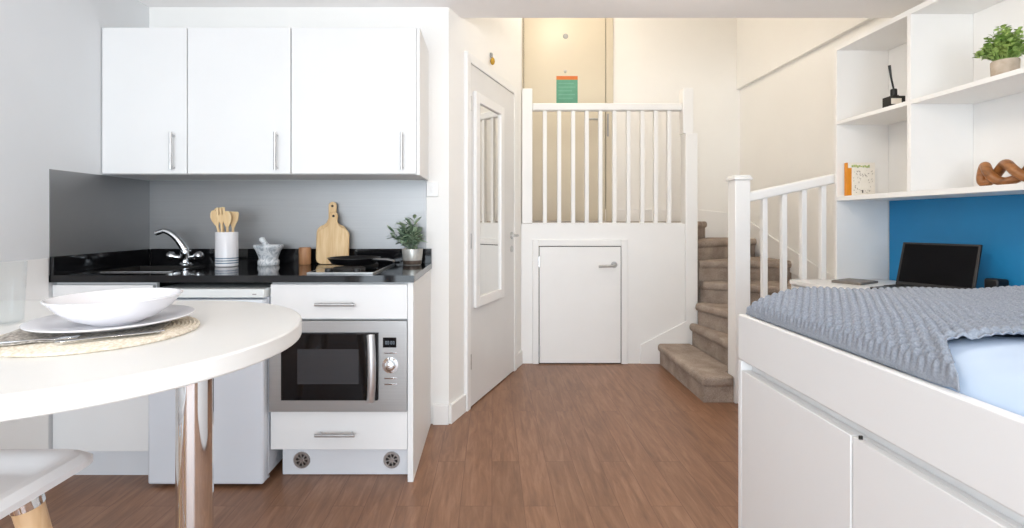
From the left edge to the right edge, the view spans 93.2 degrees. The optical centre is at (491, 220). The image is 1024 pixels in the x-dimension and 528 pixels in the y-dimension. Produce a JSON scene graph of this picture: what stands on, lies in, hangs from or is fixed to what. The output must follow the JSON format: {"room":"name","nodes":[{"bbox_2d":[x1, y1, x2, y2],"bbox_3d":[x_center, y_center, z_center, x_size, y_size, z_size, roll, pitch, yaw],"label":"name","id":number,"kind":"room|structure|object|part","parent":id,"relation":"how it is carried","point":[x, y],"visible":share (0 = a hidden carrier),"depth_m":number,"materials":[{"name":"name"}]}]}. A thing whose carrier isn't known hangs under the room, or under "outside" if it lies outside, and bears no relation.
{"room":"studio apartment","nodes":[
{"label":"studio apartment","id":0,"kind":"room"},
{"bbox_2d":[0,0,148,448],"bbox_3d":[-1.942,-0.030,0.235,0.100,2.300,5.070,0,0,0],"label":"wall","id":1,"kind":"structure","parent":0,"point":[51,50],"depth_m":2.05,"materials":[{"name":"paint"}]},
{"bbox_2d":[0,258,48,448],"bbox_3d":[-1.889,0.639,1.179,0.006,0.962,1.758,0,0,0],"label":"panel","id":2,"kind":"object","parent":1,"relation":"attached to","point":[22,279],"depth_m":1.96,"materials":[{"name":"white paint"}]},
{"bbox_2d":[49,169,148,256],"bbox_3d":[-1.890,-0.035,2.365,0.004,0.374,0.599,0,0,0],"label":"backsplash","id":3,"kind":"structure","parent":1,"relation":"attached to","point":[89,213],"depth_m":2.30,"materials":[{"name":"metal"}]},
{"bbox_2d":[149,7,448,423],"bbox_3d":[-1.044,-0.030,2.720,1.695,2.300,0.100,0,0,0],"label":"wall","id":4,"kind":"structure","parent":0,"point":[433,22],"depth_m":2.67,"materials":[{"name":"paint"}]},
{"bbox_2d":[102,28,222,179],"bbox_3d":[-1.682,-0.582,2.486,0.411,0.709,0.365,0,0,0],"label":"upper cabinet","id":5,"kind":"object","parent":4,"relation":"attached to","point":[145,70],"visible":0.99,"depth_m":2.34,"materials":[{"name":"white wood"}]},
{"bbox_3d":[-1.682,-0.583,2.349,0.409,0.707,0.019,0,0,0],"label":"door","id":6,"kind":"part","parent":5,"relation":"part of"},
{"bbox_3d":[-1.537,-0.336,2.322,0.013,0.180,0.036,0,0,0],"label":"handle","id":7,"kind":"part","parent":5,"relation":"part of","materials":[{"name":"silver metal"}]},
{"bbox_2d":[188,28,313,179],"bbox_3d":[-1.224,-0.582,2.486,0.499,0.709,0.365,0,0,0],"label":"upper cabinet","id":8,"kind":"object","parent":4,"relation":"attached to","point":[240,79],"visible":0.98,"depth_m":2.34,"materials":[{"name":"white wood"}]},
{"bbox_3d":[-1.038,-0.336,2.322,0.013,0.180,0.036,0,0,0],"label":"handle","id":9,"kind":"part","parent":8,"relation":"part of","materials":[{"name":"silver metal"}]},
{"bbox_2d":[149,180,425,248],"bbox_3d":[-1.125,-0.036,2.668,1.527,0.377,0.004,0,0,0],"label":"backsplash","id":10,"kind":"structure","parent":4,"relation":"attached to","point":[289,213],"depth_m":2.67,"materials":[{"name":"metal"}]},
{"bbox_2d":[292,28,428,180],"bbox_3d":[-0.661,-0.580,2.486,0.622,0.716,0.365,0,0,0],"label":"upper cabinet","id":11,"kind":"object","parent":4,"relation":"attached to","point":[360,96],"visible":1,"depth_m":2.34,"materials":[{"name":"white wood"}]},
{"bbox_3d":[-0.433,-0.336,2.322,0.013,0.180,0.036,0,0,0],"label":"handle","id":12,"kind":"part","parent":11,"relation":"part of","materials":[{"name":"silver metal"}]},
{"bbox_3d":[-0.358,-0.580,2.506,0.016,0.716,0.325,0,0,0],"label":"panel","id":13,"kind":"part","parent":11,"relation":"part of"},
{"bbox_2d":[427,182,437,196],"bbox_3d":[-0.328,-0.175,2.663,0.065,0.080,0.012,0,0,0],"label":"switch plate","id":14,"kind":"object","parent":4,"relation":"attached to","point":[432,187],"visible":1,"depth_m":2.66,"materials":[{"name":"white paint"}]},
{"bbox_2d":[433,403,448,424],"bbox_3d":[-0.281,1.062,2.662,0.087,0.115,0.016,0,0,0],"label":"baseboard","id":15,"kind":"structure","parent":4,"relation":"attached to","point":[440,410],"depth_m":2.65,"materials":[{"name":"white paint"}]},
{"bbox_2d":[0,364,737,527],"bbox_3d":[0.264,1.170,1.260,4.512,0.100,7.120,0,0,0],"label":"floor","id":16,"kind":"structure","parent":0,"point":[549,445],"depth_m":2.12,"materials":[{"name":"brown wood"}]},
{"bbox_2d":[0,449,92,527],"bbox_3d":[-1.022,0.795,0.800,0.460,0.655,0.440,0,0,0],"label":"chair","id":17,"kind":"object","parent":16,"relation":"on","point":[26,475],"visible":1,"depth_m":0.92,"materials":[{"name":"white plastic"}]},
{"bbox_3d":[-0.854,0.830,0.964,0.049,0.586,0.152,0,0,40],"label":"leg","id":18,"kind":"part","parent":17,"relation":"part of","materials":[{"name":"brown wood"}]},
{"bbox_2d":[53,282,159,474],"bbox_3d":[-1.672,0.692,2.359,0.434,0.857,0.562,0,0,0],"label":"base cabinet","id":19,"kind":"object","parent":16,"relation":"on","point":[116,434],"visible":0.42,"depth_m":2.08,"materials":[{"name":"white wood"}]},
{"bbox_2d":[0,300,301,527],"bbox_3d":[-1.172,0.685,1.087,1.424,0.870,0.880,0,0,0],"label":"table","id":20,"kind":"object","parent":16,"relation":"on","point":[230,336],"visible":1,"depth_m":0.97,"materials":[{"name":"laminate"}]},
{"bbox_2d":[0,316,199,357],"bbox_3d":[-0.862,0.245,1.068,0.372,0.010,0.372,0,0,10],"label":"placemat","id":21,"kind":"object","parent":20,"relation":"on","point":[178,327],"visible":0.41,"depth_m":0.95,"materials":[{"name":"beige wicker"}]},
{"bbox_2d":[0,320,172,345],"bbox_3d":[-0.877,0.238,1.053,0.290,0.004,0.180,0,0,-24],"label":"napkin","id":22,"kind":"object","parent":21,"relation":"on","point":[18,334],"visible":0.45,"depth_m":1.01,"materials":[{"name":"grey fabric"}]},
{"bbox_2d":[0,335,80,343],"bbox_3d":[-0.910,0.234,0.945,0.164,0.002,0.023,0,0,-24],"label":"fork","id":23,"kind":"object","parent":22,"relation":"on","point":[74,336],"visible":1,"depth_m":0.95,"materials":[{"name":"silver metal"}]},
{"bbox_2d":[19,304,194,332],"bbox_3d":[-0.858,0.226,1.100,0.311,0.020,0.311,0,0,0],"label":"plate","id":24,"kind":"object","parent":22,"relation":"on","point":[54,323],"visible":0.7,"depth_m":1.05,"materials":[{"name":"white ceramic"}]},
{"bbox_2d":[41,288,182,326],"bbox_3d":[-0.850,0.199,1.096,0.253,0.060,0.253,0,0,0],"label":"bowl","id":25,"kind":"object","parent":24,"relation":"on","point":[114,307],"visible":1,"depth_m":1.06,"materials":[{"name":"white ceramic"}]},
{"bbox_2d":[54,330,164,342],"bbox_3d":[-0.772,0.234,0.985,0.176,0.002,0.019,0,0,-35],"label":"knife","id":26,"kind":"object","parent":21,"relation":"on","point":[151,331],"visible":1,"depth_m":0.98,"materials":[{"name":"silver metal"}]},
{"bbox_3d":[-0.650,0.702,1.058,0.072,0.813,0.072,0,0,0],"label":"leg","id":27,"kind":"part","parent":20,"relation":"part of","materials":[{"name":"silver metal"}]},
{"bbox_2d":[148,282,282,483],"bbox_3d":[-1.203,0.704,2.314,0.486,0.832,0.572,0,0,0],"label":"fridge","id":28,"kind":"object","parent":16,"relation":"on","point":[243,453],"visible":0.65,"depth_m":2.03,"materials":[{"name":"grey plastic"}]},
{"bbox_2d":[271,270,430,481],"bbox_3d":[-0.645,0.692,2.355,0.615,0.857,0.628,0,0,0],"label":"base cabinet","id":29,"kind":"object","parent":16,"relation":"on","point":[310,442],"visible":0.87,"depth_m":2.08,"materials":[{"name":"white wood"}]},
{"bbox_2d":[49,249,431,281],"bbox_3d":[-1.111,0.207,2.365,1.557,0.110,0.607,0,0,0],"label":"countertop","id":30,"kind":"structure","parent":29,"relation":"on","point":[66,268],"depth_m":2.22,"materials":[{"name":"black stone"}]},
{"bbox_2d":[87,265,211,286],"bbox_3d":[-1.644,0.302,2.350,0.382,0.147,0.330,0,0,0],"label":"sink","id":31,"kind":"object","parent":30,"relation":"in","point":[137,268],"visible":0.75,"depth_m":2.48,"materials":[{"name":"silver metal"}]},
{"bbox_2d":[154,228,203,264],"bbox_3d":[-1.641,0.135,2.553,0.240,0.194,0.072,0,0,0],"label":"tap","id":32,"kind":"object","parent":30,"relation":"on","point":[185,257],"visible":0.99,"depth_m":2.53,"materials":[{"name":"silver metal"}]},
{"bbox_3d":[-1.682,0.103,2.542,0.163,0.131,0.040,0,0,-11],"label":"spout","id":33,"kind":"part","parent":32,"relation":"part of","materials":[{"name":"silver metal"}]},
{"bbox_3d":[-1.675,0.185,2.548,0.079,0.048,0.048,0,0,0],"label":"handle","id":34,"kind":"part","parent":32,"relation":"part of","materials":[{"name":"silver metal"}]},
{"bbox_3d":[-1.561,0.185,2.548,0.079,0.048,0.048,0,0,0],"label":"handle","id":35,"kind":"part","parent":32,"relation":"part of","materials":[{"name":"silver metal"}]},
{"bbox_2d":[215,232,238,266],"bbox_3d":[-1.360,0.144,2.480,0.108,0.175,0.108,0,0,0],"label":"pot","id":36,"kind":"object","parent":30,"relation":"on","point":[226,243],"visible":1,"depth_m":2.44,"materials":[{"name":"white ceramic"}]},
{"bbox_2d":[210,210,219,231],"bbox_3d":[-1.393,0.080,2.470,0.090,0.273,0.012,0,0,0],"label":"wooden spoon","id":37,"kind":"object","parent":36,"relation":"in","point":[213,214],"visible":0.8,"depth_m":2.47,"materials":[{"name":"brown wood"}]},
{"bbox_2d":[216,207,224,231],"bbox_3d":[-1.378,0.073,2.462,0.046,0.286,0.016,0,0,0],"label":"wooden fork","id":38,"kind":"object","parent":36,"relation":"in","point":[220,217],"visible":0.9,"depth_m":2.46,"materials":[{"name":"brown wood"}]},
{"bbox_2d":[223,211,231,231],"bbox_3d":[-1.347,0.083,2.463,0.046,0.266,0.015,0,0,0],"label":"wooden spoon","id":39,"kind":"object","parent":36,"relation":"in","point":[228,218],"visible":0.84,"depth_m":2.46,"materials":[{"name":"brown wood"}]},
{"bbox_2d":[230,211,238,231],"bbox_3d":[-1.330,0.083,2.491,0.052,0.265,0.012,0,0,0],"label":"wooden spatula","id":40,"kind":"object","parent":36,"relation":"in","point":[235,215],"visible":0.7,"depth_m":2.49,"materials":[{"name":"brown wood"}]},
{"bbox_2d":[253,244,283,265],"bbox_3d":[-1.176,0.178,2.545,0.148,0.106,0.148,0,0,0],"label":"mortar","id":41,"kind":"object","parent":30,"relation":"on","point":[268,255],"visible":0.98,"depth_m":2.50,"materials":[{"name":"grey stone"}]},
{"bbox_2d":[259,237,269,244],"bbox_3d":[-1.185,0.130,2.543,0.087,0.093,0.044,0,0,6],"label":"pestle","id":42,"kind":"object","parent":41,"relation":"in","point":[262,240],"visible":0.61,"depth_m":2.54,"materials":[{"name":"grey stone"}]},
{"bbox_2d":[299,247,310,264],"bbox_3d":[-1.000,0.186,2.585,0.062,0.090,0.062,0,0,0],"label":"jar","id":43,"kind":"object","parent":30,"relation":"on","point":[304,252],"visible":1,"depth_m":2.56,"materials":[{"name":"brown wood"}]},
{"bbox_2d":[316,202,345,260],"bbox_3d":[-0.868,0.063,2.624,0.165,0.335,0.042,0,0,0],"label":"chopping board","id":44,"kind":"object","parent":30,"relation":"on","point":[332,205],"visible":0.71,"depth_m":2.62,"materials":[{"name":"brown wood"}]},
{"bbox_2d":[316,212,349,263],"bbox_3d":[-0.853,0.090,2.599,0.172,0.280,0.037,0,0,0],"label":"chopping board","id":45,"kind":"object","parent":30,"relation":"on","point":[332,240],"visible":0.85,"depth_m":2.59,"materials":[{"name":"brown wood"}]},
{"bbox_2d":[307,263,394,273],"bbox_3d":[-0.664,0.220,2.348,0.292,0.023,0.475,0,0,0],"label":"cooktop","id":46,"kind":"object","parent":30,"relation":"in","point":[373,268],"visible":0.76,"depth_m":2.19,"materials":[{"name":"black glass"}]},
{"bbox_3d":[-0.725,0.217,2.146,0.034,0.017,0.034,0,0,0],"label":"knob","id":47,"kind":"part","parent":46,"relation":"part of","materials":[{"name":"black plastic"}]},
{"bbox_3d":[-0.664,0.219,2.245,0.150,0.012,0.150,0,0,0],"label":"hot plate","id":48,"kind":"part","parent":46,"relation":"part of","materials":[{"name":"black glass"}]},
{"bbox_3d":[-0.600,0.217,2.146,0.034,0.017,0.034,0,0,0],"label":"knob","id":49,"kind":"part","parent":46,"relation":"part of","materials":[{"name":"black plastic"}]},
{"bbox_2d":[327,256,394,265],"bbox_3d":[-0.635,0.194,2.399,0.358,0.037,0.270,0,0,0],"label":"frying pan","id":50,"kind":"object","parent":46,"relation":"on","point":[337,260],"visible":1,"depth_m":2.31,"materials":[{"name":"black metal"}]},
{"bbox_3d":[-0.520,0.185,2.308,0.141,0.018,0.020,0,0,31],"label":"handle","id":51,"kind":"part","parent":50,"relation":"part of","materials":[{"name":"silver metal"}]},
{"bbox_3d":[-0.664,0.219,2.460,0.170,0.012,0.170,0,0,0],"label":"hot plate","id":52,"kind":"part","parent":46,"relation":"part of","materials":[{"name":"black glass"}]},
{"bbox_2d":[387,214,427,264],"bbox_3d":[-0.448,0.098,2.541,0.226,0.266,0.200,0,0,0],"label":"potted plant","id":53,"kind":"object","parent":30,"relation":"on","point":[409,237],"visible":1,"depth_m":2.53,"materials":[{"name":"green plant"}]},
{"bbox_3d":[-0.424,0.189,2.575,0.112,0.084,0.112,0,0,0],"label":"pot","id":54,"kind":"part","parent":53,"relation":"part of","materials":[{"name":"silver metal"}]},
{"bbox_3d":[-0.424,0.219,2.575,0.101,0.024,0.101,0,0,0],"label":"pot","id":55,"kind":"part","parent":53,"relation":"part of","materials":[{"name":"metal"}]},
{"bbox_3d":[-0.667,0.909,2.059,0.170,0.014,0.036,0,0,0],"label":"handle","id":56,"kind":"part","parent":29,"relation":"part of","materials":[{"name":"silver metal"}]},
{"bbox_3d":[-0.667,0.355,2.059,0.170,0.014,0.036,0,0,0],"label":"handle","id":57,"kind":"part","parent":29,"relation":"part of","materials":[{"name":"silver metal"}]},
{"bbox_2d":[269,320,407,411],"bbox_3d":[-0.658,0.621,2.251,0.589,0.388,0.495,0,0,0],"label":"microwave","id":58,"kind":"object","parent":29,"relation":"in","point":[333,365],"visible":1,"depth_m":2.05,"materials":[{"name":"metal"}]},
{"bbox_3d":[-0.691,0.620,2.066,0.412,0.286,0.028,0,0,0],"label":"door","id":59,"kind":"part","parent":58,"relation":"part of","materials":[{"name":"black glass"}]},
{"bbox_3d":[-0.508,0.620,2.035,0.035,0.288,0.064,0,0,-24],"label":"handle","id":60,"kind":"part","parent":58,"relation":"part of","materials":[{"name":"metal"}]},
{"bbox_3d":[-0.658,0.899,2.087,0.588,0.165,0.019,0,0,0],"label":"drawer","id":61,"kind":"part","parent":29,"relation":"part of","materials":[{"name":"white wood"}]},
{"bbox_3d":[-0.658,0.346,2.087,0.588,0.149,0.019,0,0,0],"label":"drawer","id":62,"kind":"part","parent":29,"relation":"part of","materials":[{"name":"white wood"}]},
{"bbox_3d":[-0.350,0.692,2.372,0.024,0.857,0.595,0,0,0],"label":"panel","id":63,"kind":"part","parent":29,"relation":"part of","materials":[{"name":"white wood"}]},
{"bbox_2d":[532,209,834,401],"bbox_3d":[1.329,0.502,3.841,2.177,1.234,1.751,0,0,0],"label":"staircase","id":64,"kind":"structure","parent":16,"relation":"on","point":[701,367],"depth_m":3.74,"materials":[{"name":"beige carpet"}]},
{"bbox_2d":[726,173,834,402],"bbox_3d":[1.950,0.383,3.013,0.935,1.474,0.115,0,0,0],"label":"balustrade","id":65,"kind":"object","parent":16,"relation":"on","point":[740,196],"visible":0.44,"depth_m":3.00,"materials":[{"name":"white paint"}]},
{"bbox_3d":[1.538,0.419,3.013,0.113,1.402,0.115,0,0,0],"label":"newel post","id":66,"kind":"part","parent":65,"relation":"part of","materials":[{"name":"white paint"}]},
{"bbox_3d":[2.001,-0.236,3.014,0.832,0.236,0.062,0,0,0],"label":"handrail","id":67,"kind":"part","parent":65,"relation":"part of","materials":[{"name":"white paint"}]},
{"bbox_2d":[790,279,895,288],"bbox_3d":[2.118,0.739,2.369,0.592,0.762,1.187,0,0,0],"label":"desk","id":68,"kind":"object","parent":16,"relation":"on","point":[795,283],"visible":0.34,"depth_m":2.77,"materials":[{"name":"white wood"}]},
{"bbox_2d":[831,278,877,284],"bbox_3d":[2.100,0.350,2.800,0.210,0.014,0.148,0,0,-30],"label":"notebook","id":69,"kind":"object","parent":68,"relation":"on","point":[852,281],"visible":1,"depth_m":2.77,"materials":[{"name":"grey paper"}]},
{"bbox_2d":[870,242,982,288],"bbox_3d":[2.154,0.236,2.408,0.321,0.243,0.320,0,0,-25],"label":"laptop","id":70,"kind":"object","parent":68,"relation":"on","point":[939,265],"visible":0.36,"depth_m":2.45,"materials":[{"name":"black plastic"}]},
{"bbox_2d":[984,278,1008,287],"bbox_3d":[2.365,0.314,2.268,0.060,0.088,0.065,0,0,0],"label":"computer mouse","id":71,"kind":"object","parent":68,"relation":"on","point":[988,282],"visible":0.49,"depth_m":2.25,"materials":[{"name":"black plastic"}]},
{"bbox_2d":[738,314,1023,527],"bbox_3d":[1.653,0.728,0.725,1.526,0.784,2.050,0,0,0],"label":"bed","id":72,"kind":"object","parent":16,"relation":"on","point":[829,436],"visible":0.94,"depth_m":1.18,"materials":[{"name":"white wood"}]},
{"bbox_3d":[1.653,0.728,1.739,1.526,0.784,0.022,0,0,0],"label":"panel","id":73,"kind":"part","parent":72,"relation":"part of","materials":[{"name":"white wood"}]},
{"bbox_3d":[0.909,0.816,1.462,0.039,0.568,0.524,0,0,0],"label":"door","id":74,"kind":"part","parent":72,"relation":"part of","materials":[{"name":"white wood"}]},
{"bbox_2d":[771,323,1023,415],"bbox_3d":[1.660,0.330,0.715,1.481,0.207,1.971,0,0,0],"label":"mattress","id":75,"kind":"object","parent":72,"relation":"on","point":[990,369],"visible":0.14,"depth_m":0.94,"materials":[{"name":"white fabric"}]},
{"bbox_2d":[746,285,1023,391],"bbox_3d":[1.652,0.271,1.333,1.493,0.123,0.789,0,0,0],"label":"blanket","id":76,"kind":"object","parent":75,"relation":"on","point":[908,330],"visible":1,"depth_m":1.25,"materials":[{"name":"grey fabric"}]},
{"bbox_3d":[0.909,0.816,0.822,0.039,0.568,0.744,0,0,0],"label":"door","id":77,"kind":"part","parent":72,"relation":"part of","materials":[{"name":"white wood"}]},
{"bbox_2d":[449,8,520,404],"bbox_3d":[-0.066,-0.605,3.260,0.131,3.450,1.222,0,0,22],"label":"wall","id":78,"kind":"structure","parent":0,"point":[481,37],"depth_m":2.82,"materials":[{"name":"paint"}]},
{"bbox_2d":[449,350,522,423],"bbox_3d":[0.001,1.067,3.230,0.016,0.105,1.217,0,0,22],"label":"baseboard","id":79,"kind":"structure","parent":78,"relation":"attached to","point":[457,408],"depth_m":2.76,"materials":[{"name":"white paint"}]},
{"bbox_2d":[464,51,518,410],"bbox_3d":[0.039,0.060,3.234,0.082,2.120,0.872,0,0,22],"label":"door","id":80,"kind":"structure","parent":78,"relation":"in","point":[490,329],"depth_m":3.18,"materials":[{"name":"white paint"}]},
{"bbox_2d":[473,91,503,307],"bbox_3d":[-0.013,-0.130,3.139,0.022,1.310,0.477,0,0,22],"label":"mirror","id":81,"kind":"object","parent":80,"relation":"attached to","point":[488,116],"visible":1,"depth_m":3.11,"materials":[{"name":"white mirror"}]},
{"bbox_2d":[480,104,499,295],"bbox_3d":[-0.019,-0.130,3.142,0.007,1.198,0.365,0,0,22],"label":"mirror glass","id":82,"kind":"object","parent":81,"relation":"attached to","point":[489,114],"depth_m":3.14,"materials":[{"name":"white mirror"}]},
{"bbox_3d":[0.155,0.105,3.493,0.064,0.052,0.136,0,0,22],"label":"handle","id":83,"kind":"part","parent":80,"relation":"part of","materials":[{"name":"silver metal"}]},
{"bbox_2d":[490,53,494,64],"bbox_3d":[0.004,-1.077,3.214,0.032,0.082,0.032,0,0,22],"label":"wall hook","id":84,"kind":"object","parent":78,"relation":"attached to","point":[492,61],"visible":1,"depth_m":3.21,"materials":[{"name":"gold plastic"}]},
{"bbox_2d":[521,18,521,223],"bbox_3d":[0.199,-0.605,4.264,0.125,3.450,0.922,0,0,4],"label":"wall","id":85,"kind":"structure","parent":0,"point":[521,18],"depth_m":4.12,"materials":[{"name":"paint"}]},
{"bbox_2d":[138,0,926,17],"bbox_3d":[0.264,-1.260,0.255,4.512,0.160,5.110,0,0,0],"label":"ceiling","id":86,"kind":"structure","parent":0,"point":[462,8],"depth_m":2.66,"materials":[{"name":"paint"}]},
{"bbox_2d":[521,224,684,363],"bbox_3d":[0.873,0.571,3.840,1.285,1.098,0.080,0,0,0],"label":"wall","id":87,"kind":"structure","parent":0,"point":[656,252],"depth_m":3.80,"materials":[{"name":"white paint"}]},
{"bbox_2d":[532,240,627,363],"bbox_3d":[0.690,0.633,3.761,0.746,0.973,0.078,0,0,0],"label":"door","id":88,"kind":"structure","parent":87,"relation":"in","point":[580,287],"depth_m":3.79,"materials":[{"name":"white paint"}]},
{"bbox_3d":[0.902,0.342,3.754,0.155,0.050,0.064,0,0,0],"label":"handle","id":89,"kind":"part","parent":88,"relation":"part of","materials":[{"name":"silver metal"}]},
{"bbox_2d":[521,88,697,344],"bbox_3d":[0.924,0.037,3.838,1.376,2.165,0.100,0,0,0],"label":"balustrade","id":90,"kind":"object","parent":87,"relation":"on","point":[689,140],"visible":0.95,"depth_m":3.82,"materials":[{"name":"white paint"}]},
{"bbox_3d":[0.277,-0.511,3.838,0.082,1.063,0.073,0,0,0],"label":"newel post","id":91,"kind":"part","parent":90,"relation":"part of","materials":[{"name":"white paint"}]},
{"bbox_3d":[0.909,-0.901,3.838,1.182,0.058,0.060,0,0,0],"label":"handrail","id":92,"kind":"part","parent":90,"relation":"part of","materials":[{"name":"white paint"}]},
{"bbox_3d":[0.909,0.017,3.837,1.182,0.008,0.050,0,0,0],"label":"rail","id":93,"kind":"part","parent":90,"relation":"part of","materials":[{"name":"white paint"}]},
{"bbox_3d":[1.556,0.037,3.838,0.112,2.165,0.100,0,0,0],"label":"newel post","id":94,"kind":"part","parent":90,"relation":"part of","materials":[{"name":"white paint"}]},
{"bbox_2d":[640,321,686,363],"bbox_3d":[1.347,0.948,3.793,0.365,0.343,0.014,0,0,0],"label":"trim","id":95,"kind":"structure","parent":87,"relation":"attached to","point":[649,352],"depth_m":3.79,"materials":[{"name":"white paint"}]},
{"bbox_2d":[613,18,739,212],"bbox_3d":[1.345,-0.605,4.770,2.350,3.450,0.100,0,0,0],"label":"wall","id":96,"kind":"structure","parent":0,"point":[654,59],"depth_m":4.72,"materials":[{"name":"paint"}]},
{"bbox_2d":[522,18,612,220],"bbox_3d":[0.737,-1.034,4.676,0.881,2.072,0.088,0,0,0],"label":"door","id":97,"kind":"structure","parent":96,"relation":"in","point":[582,48],"depth_m":4.70,"materials":[{"name":"beige paint"}]},
{"bbox_2d":[556,76,577,102],"bbox_3d":[0.729,-1.271,4.696,0.207,0.272,0.003,0,0,0],"label":"notice","id":98,"kind":"object","parent":97,"relation":"attached to","point":[566,86],"visible":0.95,"depth_m":4.70,"materials":[{"name":"green paper"}]},
{"bbox_3d":[1.123,-0.930,4.688,0.018,0.220,0.004,0,0,0],"label":"strike plate","id":99,"kind":"part","parent":97,"relation":"part of","materials":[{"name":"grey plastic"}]},
{"bbox_2d":[740,18,1013,280],"bbox_3d":[2.470,-0.605,1.210,0.100,3.450,7.020,0,0,0],"label":"wall","id":100,"kind":"structure","parent":0,"point":[787,115],"depth_m":3.84,"materials":[{"name":"paint"}]},
{"bbox_2d":[737,18,873,89],"bbox_3d":[2.402,-1.805,3.765,0.035,1.050,1.910,0,0,0],"label":"wall","id":101,"kind":"structure","parent":100,"relation":"attached to","point":[765,46],"depth_m":4.04,"materials":[{"name":"paint"}]},
{"bbox_2d":[835,0,1023,279],"bbox_3d":[2.260,-0.354,1.532,0.320,1.422,2.865,0,0,0],"label":"shelf unit","id":102,"kind":"object","parent":100,"relation":"attached to","point":[954,117],"visible":0.98,"depth_m":2.42,"materials":[{"name":"white wood"}]},
{"bbox_2d":[844,163,874,195],"bbox_3d":[2.217,-0.251,2.917,0.165,0.200,0.026,0,0,0],"label":"book","id":103,"kind":"object","parent":102,"relation":"on","point":[859,178],"visible":0.96,"depth_m":2.90,"materials":[{"name":"white paper"}]},
{"bbox_3d":[2.257,-0.354,2.955,0.314,1.422,0.020,0,0,0],"label":"panel","id":104,"kind":"part","parent":102,"relation":"part of","materials":[{"name":"white wood"}]},
{"bbox_3d":[2.257,-0.597,2.696,0.314,0.022,0.498,0,0,0],"label":"shelf","id":105,"kind":"part","parent":102,"relation":"part of","materials":[{"name":"white wood"}]},
{"bbox_2d":[882,65,904,107],"bbox_3d":[2.160,-0.722,2.600,0.076,0.226,0.061,0,0,0],"label":"reed diffuser","id":106,"kind":"object","parent":102,"relation":"on","point":[893,99],"visible":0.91,"depth_m":2.59,"materials":[{"name":"black glass"}]},
{"bbox_3d":[2.149,-0.637,2.570,0.054,0.030,0.001,0,0,0],"label":"label plate","id":107,"kind":"part","parent":106,"relation":"part of","materials":[{"name":"beige paper"}]},
{"bbox_3d":[2.257,-0.137,1.522,0.314,0.027,2.845,0,0,0],"label":"shelf","id":108,"kind":"part","parent":102,"relation":"part of","materials":[{"name":"white wood"}]},
{"bbox_3d":[2.257,-0.597,1.823,0.314,0.022,1.203,0,0,0],"label":"shelf","id":109,"kind":"part","parent":102,"relation":"part of","materials":[{"name":"white wood"}]},
{"bbox_2d":[972,24,1023,76],"bbox_3d":[2.182,-0.722,2.059,0.192,0.226,0.186,0,0,0],"label":"potted plant","id":110,"kind":"object","parent":102,"relation":"on","point":[1004,53],"visible":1,"depth_m":2.04,"materials":[{"name":"green plant"}]},
{"bbox_3d":[2.185,-0.645,2.060,0.090,0.074,0.090,0,0,0],"label":"pot","id":111,"kind":"part","parent":110,"relation":"part of","materials":[{"name":"beige concrete"}]},
{"bbox_2d":[976,159,1023,185],"bbox_3d":[2.215,-0.209,2.025,0.086,0.115,0.358,0,0,0],"label":"knot","id":112,"kind":"object","parent":102,"relation":"on","point":[986,175],"visible":0.97,"depth_m":2.10,"materials":[{"name":"brown wood"}]},
{"bbox_2d":[889,194,1023,288],"bbox_3d":[2.417,0.117,1.570,0.004,0.480,2.740,0,0,0],"label":"wall panel","id":113,"kind":"object","parent":100,"relation":"attached to","point":[996,223],"visible":0.6,"depth_m":2.42,"materials":[{"name":"blue paint"}]},
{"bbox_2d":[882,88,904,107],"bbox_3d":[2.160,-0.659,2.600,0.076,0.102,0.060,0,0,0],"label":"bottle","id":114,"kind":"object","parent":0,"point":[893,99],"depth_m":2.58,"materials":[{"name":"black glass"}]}
]}

